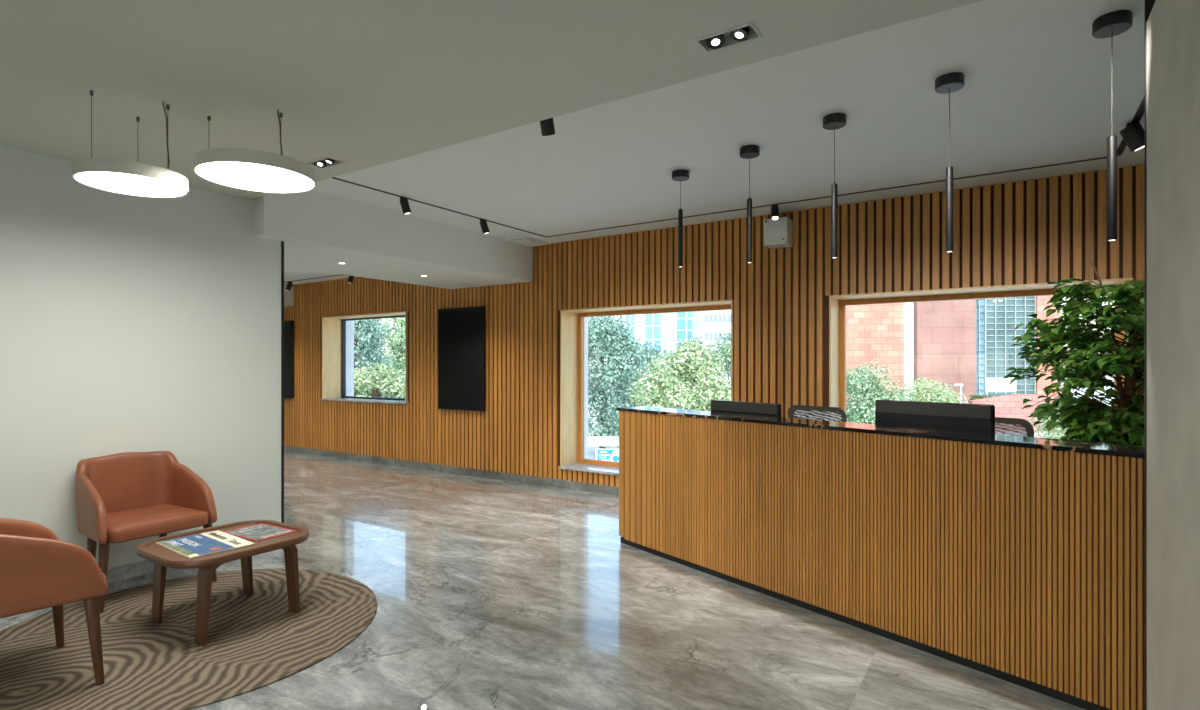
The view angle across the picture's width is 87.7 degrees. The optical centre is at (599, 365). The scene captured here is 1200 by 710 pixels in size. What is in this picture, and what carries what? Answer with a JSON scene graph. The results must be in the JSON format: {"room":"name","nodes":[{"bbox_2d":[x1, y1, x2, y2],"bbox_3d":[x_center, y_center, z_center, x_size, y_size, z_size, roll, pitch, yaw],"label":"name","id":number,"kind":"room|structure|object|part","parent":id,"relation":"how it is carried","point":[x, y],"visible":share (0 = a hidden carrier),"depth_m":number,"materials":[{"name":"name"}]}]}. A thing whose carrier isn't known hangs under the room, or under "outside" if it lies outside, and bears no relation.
{"room":"lobby","nodes":[
{"label":"lobby","id":0,"kind":"room"},
{"bbox_2d":[0,145,280,568],"bbox_3d":[-4.690,-0.050,2.449,0.160,3.100,6.975,0,0,33],"label":"wall","id":1,"kind":"structure","parent":0,"point":[128,323],"depth_m":4.41,"materials":[{"name":"paint"}]},
{"bbox_2d":[107,560,170,583],"bbox_3d":[-4.618,1.450,2.400,0.014,0.100,6.970,0,0,33],"label":"baseboard","id":2,"kind":"structure","parent":1,"relation":"attached to","point":[132,570],"depth_m":4.40,"materials":[{"name":"grey stone"}]},
{"bbox_2d":[281,241,283,522],"bbox_3d":[-2.777,0.221,5.380,0.169,2.558,0.022,0,0,33],"label":"trim","id":3,"kind":"structure","parent":1,"relation":"attached to","point":[282,242],"depth_m":5.33,"materials":[{"name":"black metal"}]},
{"bbox_2d":[284,267,356,285],"bbox_3d":[-5.556,-1.504,7.905,7.254,0.228,5.166,0,0,33],"label":"ceiling","id":4,"kind":"structure","parent":0,"point":[290,274],"depth_m":9.79,"materials":[{"name":"paint"}]},
{"bbox_2d":[284,274,341,282],"bbox_3d":[-4.463,-1.387,9.911,5.290,0.006,0.022,0,0,33],"label":"track","id":5,"kind":"object","parent":4,"relation":"attached to","point":[341,274],"visible":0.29,"depth_m":9.97,"materials":[{"name":"black metal"}]},
{"bbox_2d":[286,281,291,290],"bbox_3d":[-5.148,-1.310,10.347,0.104,0.148,0.072,0,0,2],"label":"track spotlight","id":6,"kind":"object","parent":5,"relation":"attached to","point":[289,284],"visible":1,"depth_m":10.32,"materials":[{"name":"black metal"}]},
{"bbox_2d":[347,275,353,282],"bbox_3d":[-3.766,-1.310,9.445,0.104,0.148,0.072,0,0,2],"label":"track spotlight","id":7,"kind":"object","parent":5,"relation":"attached to","point":[350,279],"visible":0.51,"depth_m":9.42,"materials":[{"name":"black metal"}]},
{"bbox_2d":[254,190,532,288],"bbox_3d":[-2.394,-1.339,6.881,1.468,0.560,3.424,0,0,33],"label":"ceiling beam","id":8,"kind":"structure","parent":0,"point":[318,231],"depth_m":6.25,"materials":[{"name":"paint"}]},
{"bbox_2d":[0,0,982,199],"bbox_3d":[-1.549,-1.486,0.184,7.596,0.268,6.816,0,0,33],"label":"ceiling","id":9,"kind":"structure","parent":0,"point":[362,84],"depth_m":2.77,"materials":[{"name":"grey paint"}]},
{"bbox_2d":[72,90,188,197],"bbox_3d":[-2.432,-1.144,3.253,0.486,0.419,0.486,0,0,33],"label":"pendant","id":10,"kind":"object","parent":9,"relation":"hanging from","point":[126,177],"visible":1,"depth_m":3.17,"materials":[{"name":"white"}]},
{"bbox_2d":[74,172,185,196],"bbox_3d":[-2.432,-0.939,3.253,0.469,0.002,0.469,0,0,33],"label":"diffuser","id":11,"kind":"object","parent":10,"relation":"attached to","point":[141,184],"depth_m":3.23,"materials":[{"name":"white plastic"}]},
{"bbox_3d":[-2.242,-1.177,3.223,0.015,0.353,0.050,0,0,2],"label":"power cord","id":12,"kind":"part","parent":10,"relation":"part of","materials":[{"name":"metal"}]},
{"bbox_2d":[193,110,315,193],"bbox_3d":[-1.857,-1.182,3.385,0.584,0.344,0.584,0,0,33],"label":"pendant","id":13,"kind":"object","parent":9,"relation":"hanging from","point":[238,168],"visible":1,"depth_m":3.28,"materials":[{"name":"white"}]},
{"bbox_2d":[195,162,313,192],"bbox_3d":[-1.857,-1.014,3.385,0.567,0.002,0.567,0,0,33],"label":"diffuser","id":14,"kind":"object","parent":13,"relation":"attached to","point":[265,177],"depth_m":3.35,"materials":[{"name":"white plastic"}]},
{"bbox_3d":[-1.706,-1.216,3.326,0.015,0.277,0.050,0,0,2],"label":"power cord","id":15,"kind":"part","parent":13,"relation":"part of","materials":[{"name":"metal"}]},
{"bbox_2d":[306,156,345,168],"bbox_3d":[-1.828,-1.368,4.168,0.242,0.068,0.133,0,0,33],"label":"recessed light","id":16,"kind":"object","parent":9,"relation":"in","point":[326,162],"visible":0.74,"depth_m":4.17,"materials":[{"name":"black metal"}]},
{"bbox_2d":[694,22,762,53],"bbox_3d":[0.530,-1.368,2.584,0.252,0.068,0.133,0,0,33],"label":"recessed light","id":17,"kind":"object","parent":9,"relation":"in","point":[748,32],"visible":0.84,"depth_m":2.59,"materials":[{"name":"black metal"}]},
{"bbox_2d":[0,451,1085,709],"bbox_3d":[-3.560,1.560,3.876,15.000,0.120,10.800,0,0,33],"label":"floor","id":18,"kind":"structure","parent":0,"point":[491,594],"depth_m":3.60,"materials":[{"name":"grey stone"}]},
{"bbox_2d":[0,569,376,709],"bbox_3d":[-2.350,1.493,3.564,2.034,0.012,2.034,0,0,33],"label":"round rug","id":19,"kind":"object","parent":18,"relation":"on","point":[255,641],"visible":0.86,"depth_m":3.32,"materials":[{"name":"carpet"}]},
{"bbox_2d":[0,518,107,684],"bbox_3d":[-2.753,1.046,2.893,0.676,0.881,0.630,0,0,37],"label":"armchair","id":20,"kind":"object","parent":19,"relation":"on","point":[39,570],"visible":1,"depth_m":2.80,"materials":[{"name":"orange leather"}]},
{"bbox_3d":[-2.757,0.842,2.888,0.675,0.480,0.621,0,0,37],"label":"backrest","id":21,"kind":"part","parent":20,"relation":"part of","materials":[{"name":"orange leather"}]},
{"bbox_3d":[-2.849,1.281,3.275,0.055,0.412,0.084,0,0,-23],"label":"leg","id":22,"kind":"part","parent":20,"relation":"part of","materials":[{"name":"brown wood"}]},
{"bbox_3d":[-2.360,1.281,2.912,0.084,0.412,0.055,0,0,7],"label":"leg","id":23,"kind":"part","parent":20,"relation":"part of","materials":[{"name":"brown wood"}]},
{"bbox_2d":[76,451,216,612],"bbox_3d":[-3.060,1.046,4.183,0.630,0.881,0.676,0,0,33],"label":"armchair","id":24,"kind":"object","parent":19,"relation":"on","point":[127,496],"visible":0.99,"depth_m":4.23,"materials":[{"name":"orange leather"}]},
{"bbox_3d":[-3.352,1.281,4.129,0.060,0.412,0.055,0,0,33],"label":"leg","id":25,"kind":"part","parent":24,"relation":"part of","materials":[{"name":"brown wood"}]},
{"bbox_3d":[-3.018,1.281,3.792,0.055,0.412,0.084,0,0,3],"label":"leg","id":26,"kind":"part","parent":24,"relation":"part of","materials":[{"name":"brown wood"}]},
{"bbox_3d":[-3.066,0.842,4.186,0.621,0.480,0.675,0,0,33],"label":"backrest","id":27,"kind":"part","parent":24,"relation":"part of","materials":[{"name":"orange leather"}]},
{"bbox_3d":[-3.027,1.034,4.161,0.551,0.101,0.569,0,0,33],"label":"seat","id":28,"kind":"part","parent":24,"relation":"part of","materials":[{"name":"orange leather"}]},
{"bbox_3d":[-2.685,1.281,4.302,0.084,0.412,0.055,0,0,-27],"label":"leg","id":29,"kind":"part","parent":24,"relation":"part of","materials":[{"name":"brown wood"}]},
{"bbox_2d":[136,520,308,645],"bbox_3d":[-2.208,1.254,3.698,0.700,0.465,0.775,0,0,33],"label":"coffee table","id":30,"kind":"object","parent":19,"relation":"on","point":[162,557],"visible":0.81,"depth_m":3.60,"materials":[{"name":"brown wood"}]},
{"bbox_3d":[-2.512,1.264,3.712,0.112,0.446,0.230,0,0,33],"label":"leg","id":31,"kind":"part","parent":30,"relation":"part of","materials":[{"name":"brown wood"}]},
{"bbox_2d":[156,530,254,558],"bbox_3d":[-2.290,1.032,3.627,0.490,0.008,0.335,0,0,37],"label":"magazine","id":32,"kind":"object","parent":30,"relation":"on","point":[197,545],"visible":1,"depth_m":3.60,"materials":[{"name":"multicoloured paper"}]},
{"bbox_2d":[158,540,195,554],"bbox_3d":[-2.394,1.028,3.528,0.430,0.001,0.042,0,0,37],"label":"picture","id":33,"kind":"object","parent":32,"relation":"on","point":[172,545],"depth_m":3.53},
{"bbox_2d":[166,534,233,554],"bbox_3d":[-2.308,1.028,3.602,0.480,0.001,0.180,0,0,37],"label":"picture","id":34,"kind":"object","parent":32,"relation":"on","point":[197,544],"depth_m":3.59},
{"bbox_2d":[209,546,222,550],"bbox_3d":[-2.155,1.028,3.507,0.060,0.001,0.050,0,0,37],"label":"picture","id":35,"kind":"object","parent":32,"relation":"on","point":[215,548],"depth_m":3.51},
{"bbox_3d":[-2.073,1.264,3.425,0.112,0.446,0.230,0,0,33],"label":"leg","id":36,"kind":"part","parent":30,"relation":"part of","materials":[{"name":"brown wood"}]},
{"bbox_2d":[136,520,308,568],"bbox_3d":[-2.208,1.044,3.698,0.700,0.045,0.775,0,0,33],"label":"tabletop","id":37,"kind":"object","parent":30,"relation":"on","point":[149,550],"depth_m":3.53,"materials":[{"name":"brown wood"}]},
{"bbox_3d":[-2.342,1.264,3.971,0.112,0.446,0.230,0,0,33],"label":"leg","id":38,"kind":"part","parent":30,"relation":"part of","materials":[{"name":"brown wood"}]},
{"bbox_2d":[224,523,296,540],"bbox_3d":[-2.111,1.033,3.874,0.374,0.006,0.254,0,0,29],"label":"magazine","id":39,"kind":"object","parent":30,"relation":"on","point":[258,532],"visible":1,"depth_m":3.85,"materials":[{"name":"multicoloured paper"}]},
{"bbox_3d":[-1.903,1.264,3.685,0.112,0.446,0.230,0,0,33],"label":"leg","id":40,"kind":"part","parent":30,"relation":"part of","materials":[{"name":"brown wood"}]},
{"bbox_2d":[788,405,846,421],"bbox_3d":[1.885,0.907,4.971,0.594,1.184,0.670,0,0,-37],"label":"office chair","id":41,"kind":"object","parent":18,"relation":"on","point":[837,414],"visible":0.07,"depth_m":4.83,"materials":[{"name":"fabric"}]},
{"bbox_2d":[616,406,1144,709],"bbox_3d":[1.675,0.929,3.986,0.872,1.141,3.942,0,0,-37],"label":"reception desk","id":42,"kind":"object","parent":18,"relation":"on","point":[1018,560],"visible":0.97,"depth_m":3.24,"materials":[{"name":"brown wood"}]},
{"bbox_2d":[711,400,780,416],"bbox_3d":[1.119,0.513,4.731,0.180,0.474,0.640,0,0,-37],"label":"monitor","id":43,"kind":"object","parent":42,"relation":"on","point":[738,407],"visible":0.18,"depth_m":4.65,"materials":[{"name":"plastic"}]},
{"bbox_2d":[616,406,1144,458],"bbox_3d":[1.452,0.370,3.817,0.312,0.022,3.942,0,0,-37],"label":"countertop","id":44,"kind":"structure","parent":42,"relation":"on","point":[1124,450],"depth_m":3.33,"materials":[{"name":"black stone"}]},
{"bbox_2d":[875,400,994,433],"bbox_3d":[1.946,0.481,3.638,0.180,0.537,0.655,0,0,-37],"label":"monitor","id":45,"kind":"object","parent":42,"relation":"on","point":[978,418],"visible":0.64,"depth_m":3.56,"materials":[{"name":"plastic"}]},
{"bbox_2d":[995,417,1033,436],"bbox_3d":[2.593,0.907,4.002,0.594,1.184,0.670,0,0,-37],"label":"office chair","id":46,"kind":"object","parent":18,"relation":"on","point":[1003,426],"visible":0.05,"depth_m":3.73,"materials":[{"name":"fabric"}]},
{"bbox_2d":[1003,260,1144,445],"bbox_3d":[3.114,0.434,3.704,1.116,2.130,1.226,0,0,10],"label":"plant","id":47,"kind":"object","parent":18,"relation":"on","point":[1091,420],"visible":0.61,"depth_m":3.68,"materials":[{"name":"plant"}]},
{"bbox_2d":[284,164,1144,486],"bbox_3d":[-0.747,-0.050,8.185,15.000,3.300,0.600,0,0,33],"label":"wall","id":48,"kind":"structure","parent":0,"point":[1040,230],"depth_m":6.59,"materials":[{"name":"wood"}]},
{"bbox_2d":[284,321,293,397],"bbox_3d":[-5.634,-0.099,10.982,0.860,1.338,0.058,0,0,33],"label":"wall screen","id":49,"kind":"object","parent":48,"relation":"attached to","point":[288,325],"visible":0.38,"depth_m":10.77,"materials":[{"name":"black metal"}]},
{"bbox_2d":[284,285,293,306],"bbox_3d":[-5.621,-1.190,10.891,0.700,0.340,0.196,0,0,33],"label":"wall speaker","id":50,"kind":"object","parent":48,"relation":"attached to","point":[288,295],"visible":0.14,"depth_m":10.71,"materials":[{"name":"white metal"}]},
{"bbox_2d":[321,311,407,403],"bbox_3d":[-3.616,-0.110,9.932,2.085,1.372,0.441,0,0,33],"label":"window","id":51,"kind":"structure","parent":48,"relation":"in","point":[333,327],"depth_m":10.40,"materials":[{"name":"brown wood"}]},
{"bbox_3d":[-3.636,0.561,9.903,2.085,0.030,0.371,0,0,33],"label":"sill","id":52,"kind":"part","parent":51,"relation":"part of","materials":[{"name":"stone"}]},
{"bbox_3d":[-3.515,-0.117,10.088,2.053,1.326,0.070,0,0,33],"label":"frame","id":53,"kind":"part","parent":51,"relation":"part of","materials":[{"name":"black metal"}]},
{"bbox_2d":[284,445,618,495],"bbox_3d":[-0.905,1.450,7.944,14.800,0.100,0.040,0,0,33],"label":"baseboard","id":54,"kind":"structure","parent":48,"relation":"attached to","point":[590,487],"depth_m":8.49,"materials":[{"name":"stone"}]},
{"bbox_2d":[438,306,484,410],"bbox_3d":[-1.893,-0.088,8.540,0.865,1.400,0.058,0,0,33],"label":"wall screen","id":55,"kind":"object","parent":48,"relation":"attached to","point":[461,331],"visible":1,"depth_m":8.49,"materials":[{"name":"black metal"}]},
{"bbox_2d":[559,299,733,475],"bbox_3d":[0.550,0.294,7.213,2.212,1.944,0.441,0,0,33],"label":"window","id":56,"kind":"structure","parent":48,"relation":"in","point":[571,320],"depth_m":7.71,"materials":[{"name":"brown wood"}]},
{"bbox_3d":[0.531,1.251,7.183,2.212,0.030,0.371,0,0,33],"label":"sill","id":57,"kind":"part","parent":56,"relation":"part of","materials":[{"name":"stone"}]},
{"bbox_2d":[764,217,792,248],"bbox_3d":[1.736,-1.286,6.082,0.232,0.256,0.206,0,0,33],"label":"wall box","id":58,"kind":"object","parent":48,"relation":"attached to","point":[778,233],"visible":0.98,"depth_m":6.01,"materials":[{"name":"white metal"}]},
{"bbox_2d":[829,278,1132,412],"bbox_3d":[3.203,0.303,5.481,2.207,1.926,0.441,0,0,33],"label":"window","id":59,"kind":"structure","parent":48,"relation":"in","point":[837,303],"depth_m":5.85,"materials":[{"name":"brown wood"}]},
{"bbox_2d":[312,0,1144,243],"bbox_3d":[1.417,-1.565,4.578,7.432,0.111,3.784,0,0,33],"label":"ceiling","id":60,"kind":"structure","parent":0,"point":[1036,91],"depth_m":4.05,"materials":[{"name":"paint"}]},
{"bbox_2d":[332,177,545,236],"bbox_3d":[-1.435,-1.506,6.107,0.022,0.006,2.940,0,0,33],"label":"track","id":61,"kind":"object","parent":60,"relation":"attached to","point":[332,177],"visible":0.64,"depth_m":5.86,"materials":[{"name":"black metal"}]},
{"bbox_2d":[400,197,410,214],"bbox_3d":[-1.746,-1.429,5.611,0.101,0.148,0.071,0,0,-18],"label":"track spotlight","id":62,"kind":"object","parent":61,"relation":"attached to","point":[404,202],"visible":1,"depth_m":5.58,"materials":[{"name":"black metal"}]},
{"bbox_2d":[479,219,489,233],"bbox_3d":[-1.192,-1.429,6.457,0.106,0.148,0.072,0,0,-18],"label":"track spotlight","id":63,"kind":"object","parent":61,"relation":"attached to","point":[483,223],"visible":1,"depth_m":6.43,"materials":[{"name":"black metal"}]},
{"bbox_2d":[504,235,550,246],"bbox_3d":[-0.872,-1.497,7.555,0.320,0.023,0.500,0,0,33],"label":"ceiling vent","id":64,"kind":"object","parent":60,"relation":"in","point":[523,240],"visible":1,"depth_m":7.51,"materials":[{"name":"paint"}]},
{"bbox_2d":[672,169,688,266],"bbox_3d":[0.629,-1.138,4.880,0.136,0.741,0.136,0,0,33],"label":"pendant","id":65,"kind":"object","parent":60,"relation":"hanging from","point":[680,175],"visible":1,"depth_m":4.86,"materials":[{"name":"black metal"}]},
{"bbox_3d":[0.629,-0.999,4.880,0.035,0.459,0.035,0,0,33],"label":"lamp shade","id":66,"kind":"part","parent":65,"relation":"part of","materials":[{"name":"black metal"}]},
{"bbox_2d":[739,145,759,262],"bbox_3d":[1.038,-1.110,4.340,0.136,0.797,0.136,0,0,33],"label":"pendant","id":67,"kind":"object","parent":60,"relation":"hanging from","point":[749,152],"visible":1,"depth_m":4.33,"materials":[{"name":"black metal"}]},
{"bbox_3d":[1.038,-0.942,4.340,0.035,0.456,0.035,0,0,33],"label":"lamp shade","id":68,"kind":"part","parent":67,"relation":"part of","materials":[{"name":"black metal"}]},
{"bbox_2d":[546,157,1106,236],"bbox_3d":[1.551,-1.506,5.914,5.188,0.006,0.022,0,0,33],"label":"track","id":69,"kind":"object","parent":60,"relation":"attached to","point":[1101,157],"visible":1,"depth_m":5.41,"materials":[{"name":"black metal"}]},
{"bbox_2d":[771,204,778,219],"bbox_3d":[1.633,-1.429,5.835,0.072,0.147,0.111,0,0,12],"label":"track spotlight","id":70,"kind":"object","parent":69,"relation":"attached to","point":[774,208],"visible":1,"depth_m":5.81,"materials":[{"name":"black metal"}]},
{"bbox_2d":[823,113,845,257],"bbox_3d":[1.425,-1.081,3.799,0.136,0.856,0.136,0,0,33],"label":"pendant","id":71,"kind":"object","parent":60,"relation":"hanging from","point":[832,121],"visible":1,"depth_m":3.78,"materials":[{"name":"black metal"}]},
{"bbox_3d":[1.425,-0.884,3.799,0.035,0.458,0.035,0,0,33],"label":"lamp shade","id":72,"kind":"part","parent":71,"relation":"part of","materials":[{"name":"black metal"}]},
{"bbox_2d":[935,72,964,251],"bbox_3d":[1.836,-1.052,3.283,0.136,0.913,0.136,0,0,33],"label":"pendant","id":73,"kind":"object","parent":60,"relation":"hanging from","point":[949,83],"visible":1,"depth_m":3.27,"materials":[{"name":"black metal"}]},
{"bbox_3d":[1.836,-0.826,3.283,0.035,0.456,0.035,0,0,33],"label":"lamp shade","id":74,"kind":"part","parent":73,"relation":"part of","materials":[{"name":"black metal"}]},
{"bbox_2d":[1092,10,1132,240],"bbox_3d":[2.227,-1.026,2.718,0.136,0.966,0.136,0,0,33],"label":"pendant","id":75,"kind":"object","parent":60,"relation":"hanging from","point":[1114,23],"visible":1,"depth_m":2.70,"materials":[{"name":"black metal"}]},
{"bbox_3d":[2.227,-0.776,2.718,0.035,0.462,0.035,0,0,33],"label":"lamp shade","id":76,"kind":"part","parent":75,"relation":"part of","materials":[{"name":"black metal"}]},
{"bbox_2d":[1117,96,1144,155],"bbox_3d":[2.916,-1.506,3.260,0.040,0.006,2.928,0,0,33],"label":"track","id":77,"kind":"object","parent":60,"relation":"attached to","point":[1138,115],"visible":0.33,"depth_m":3.81,"materials":[{"name":"black metal"}]},
{"bbox_2d":[1120,122,1144,151],"bbox_3d":[3.324,-1.416,3.880,0.153,0.177,0.104,0,0,22],"label":"track spotlight","id":78,"kind":"object","parent":77,"relation":"attached to","point":[1133,135],"visible":0.86,"depth_m":3.85,"materials":[{"name":"black metal"}]},
{"bbox_2d":[1147,0,1199,709],"bbox_3d":[1.582,0.074,1.439,0.163,2.852,2.340,0,0,33],"label":"wall partition","id":79,"kind":"structure","parent":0,"point":[1173,26],"depth_m":2.04,"materials":[{"name":"paint"}]},
{"bbox_2d":[1145,0,1155,709],"bbox_3d":[2.226,-0.004,2.424,0.172,3.009,0.012,0,0,33],"label":"trim","id":80,"kind":"structure","parent":79,"relation":"attached to","point":[1149,4],"depth_m":2.46,"materials":[{"name":"black metal"}]},
{"bbox_3d":[-0.076,-1.506,3.441,5.167,0.006,0.022,0,0,33],"label":"track","id":81,"kind":"object","parent":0,"visible":0},
{"bbox_2d":[540,118,554,135],"bbox_3d":[-0.310,-1.419,3.635,0.080,0.168,0.139,0,0,14],"label":"track spotlight","id":82,"kind":"object","parent":81,"relation":"attached to","point":[547,126],"visible":0.44,"depth_m":3.62,"materials":[{"name":"black metal"}]},
{"label":"outside","id":83,"kind":"structure","parent":0,"visible":0},
{"bbox_2d":[388,376,1113,458],"bbox_3d":[81.990,5.550,125.609,520.000,0.300,540.000,0,0,33],"label":"ground","id":84,"kind":"structure","parent":83,"point":[591,450],"depth_m":67.19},
{"bbox_2d":[354,319,397,393],"bbox_3d":[-9.388,1.434,24.058,2.992,7.950,3.330,0,0,-44],"label":"tree","id":85,"kind":"object","parent":84,"relation":"on","point":[365,340],"visible":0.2,"depth_m":23.67,"materials":[{"name":"green plant"}]},
{"bbox_2d":[354,362,404,398],"bbox_3d":[-6.087,2.663,17.004,2.858,5.496,2.602,0,0,34],"label":"tree","id":86,"kind":"object","parent":84,"relation":"on","point":[384,382],"visible":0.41,"depth_m":16.32,"materials":[{"name":"green plant"}]},
{"bbox_2d":[362,317,404,382],"bbox_3d":[-9.825,0.899,30.903,3.898,9.019,3.478,0,0,18],"label":"tree","id":87,"kind":"object","parent":84,"relation":"on","point":[399,358],"visible":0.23,"depth_m":29.93,"materials":[{"name":"green plant"}]},
{"bbox_2d":[588,437,618,445],"bbox_3d":[-0.741,4.334,27.800,4.000,2.132,1.600,0,0,0],"label":"awning","id":88,"kind":"object","parent":84,"relation":"on","point":[592,441],"visible":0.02,"depth_m":27.61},
{"bbox_2d":[596,449,618,461],"bbox_3d":[0.648,4.241,23.044,1.620,2.319,0.121,0,0,0],"label":"hoarding","id":89,"kind":"object","parent":84,"relation":"on","point":[601,454],"visible":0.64,"depth_m":22.99,"materials":[{"name":"plastic"}]},
{"bbox_2d":[588,315,652,448],"bbox_3d":[0.362,0.936,36.059,5.662,8.951,5.976,0,0,35],"label":"tree","id":90,"kind":"object","parent":84,"relation":"on","point":[606,335],"visible":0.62,"depth_m":34.60,"materials":[{"name":"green plant"}]},
{"bbox_2d":[608,337,670,409],"bbox_3d":[2.931,1.769,41.111,4.974,7.289,5.066,0,0,21],"label":"tree","id":91,"kind":"object","parent":84,"relation":"on","point":[656,351],"visible":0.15,"depth_m":40.44,"materials":[{"name":"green plant"}]},
{"bbox_2d":[620,313,663,384],"bbox_3d":[11.696,-6.177,177.250,11.424,23.153,15.500,0,0,0],"label":"tower block","id":92,"kind":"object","parent":84,"relation":"on","point":[650,326],"visible":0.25,"depth_m":169.69,"materials":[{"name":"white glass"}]},
{"bbox_2d":[625,335,730,410],"bbox_3d":[3.578,2.064,26.809,4.850,6.700,4.805,0,0,-15],"label":"tree","id":93,"kind":"object","parent":84,"relation":"on","point":[687,362],"visible":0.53,"depth_m":26.00,"materials":[{"name":"green plant"}]},
{"bbox_2d":[664,312,691,371],"bbox_3d":[24.928,-7.829,197.250,10.336,26.458,15.500,0,0,0],"label":"tower block","id":94,"kind":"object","parent":84,"relation":"on","point":[677,325],"visible":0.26,"depth_m":190.00,"materials":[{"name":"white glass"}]},
{"bbox_2d":[692,310,730,387],"bbox_3d":[30.360,-6.332,157.350,12.240,23.465,15.300,0,0,0],"label":"tower block","id":95,"kind":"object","parent":84,"relation":"on","point":[708,325],"visible":0.16,"depth_m":150.01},
{"bbox_2d":[695,331,730,408],"bbox_3d":[8.771,1.512,40.950,5.652,7.801,5.380,0,0,-32],"label":"tree","id":96,"kind":"object","parent":84,"relation":"on","point":[726,363],"visible":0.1,"depth_m":40.67,"materials":[{"name":"green plant"}]},
{"bbox_2d":[846,359,914,423],"bbox_3d":[11.122,2.568,26.087,3.351,5.692,3.341,0,0,-20],"label":"tree","id":97,"kind":"object","parent":84,"relation":"on","point":[868,392],"visible":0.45,"depth_m":25.24,"materials":[{"name":"green plant"}]},
{"bbox_2d":[898,375,968,402],"bbox_3d":[16.882,2.961,32.082,3.498,4.914,3.476,0,0,19],"label":"tree","id":98,"kind":"object","parent":84,"relation":"on","point":[930,396],"visible":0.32,"depth_m":31.55,"materials":[{"name":"green plant"}]},
{"bbox_2d":[846,295,1060,408],"bbox_3d":[32.380,-4.610,65.800,24.200,20.020,12.400,0,0,0],"label":"sandstone building","id":99,"kind":"structure","parent":84,"relation":"on","point":[965,342],"depth_m":60.01,"materials":[{"name":"brick"}]},
{"bbox_2d":[954,384,962,402],"bbox_3d":[22.944,3.293,40.000,0.520,4.213,0.240,0,0,0],"label":"street lamp","id":100,"kind":"object","parent":84,"relation":"on","point":[960,385],"visible":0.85,"depth_m":39.94,"materials":[{"name":"white metal"}]},
{"bbox_2d":[968,394,998,400],"bbox_3d":[33.578,3.902,52.003,5.816,2.996,0.930,0,0,0],"label":"hedge","id":101,"kind":"object","parent":84,"relation":"on","point":[973,397],"visible":0.16,"depth_m":51.93,"materials":[{"name":"green plant"}]},
{"bbox_2d":[985,378,1015,396],"bbox_3d":[35.288,3.251,55.100,2.700,4.298,0.200,0,0,0],"label":"signboard","id":102,"kind":"object","parent":84,"relation":"on","point":[991,384],"visible":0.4,"depth_m":55.00},
{"bbox_2d":[969,394,1065,432],"bbox_3d":[35.800,3.849,50.250,12.000,3.102,0.500,0,0,0],"label":"wall","id":103,"kind":"structure","parent":84,"relation":"on","point":[1010,405],"depth_m":50.00,"materials":[{"name":"brick"}]},
{"bbox_2d":[1029,391,1112,439],"bbox_3d":[18.587,3.192,24.153,3.242,4.454,3.570,0,0,45],"label":"tree","id":104,"kind":"object","parent":84,"relation":"on","point":[1058,430],"visible":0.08,"depth_m":24.25,"materials":[{"name":"green plant"}]}
]}

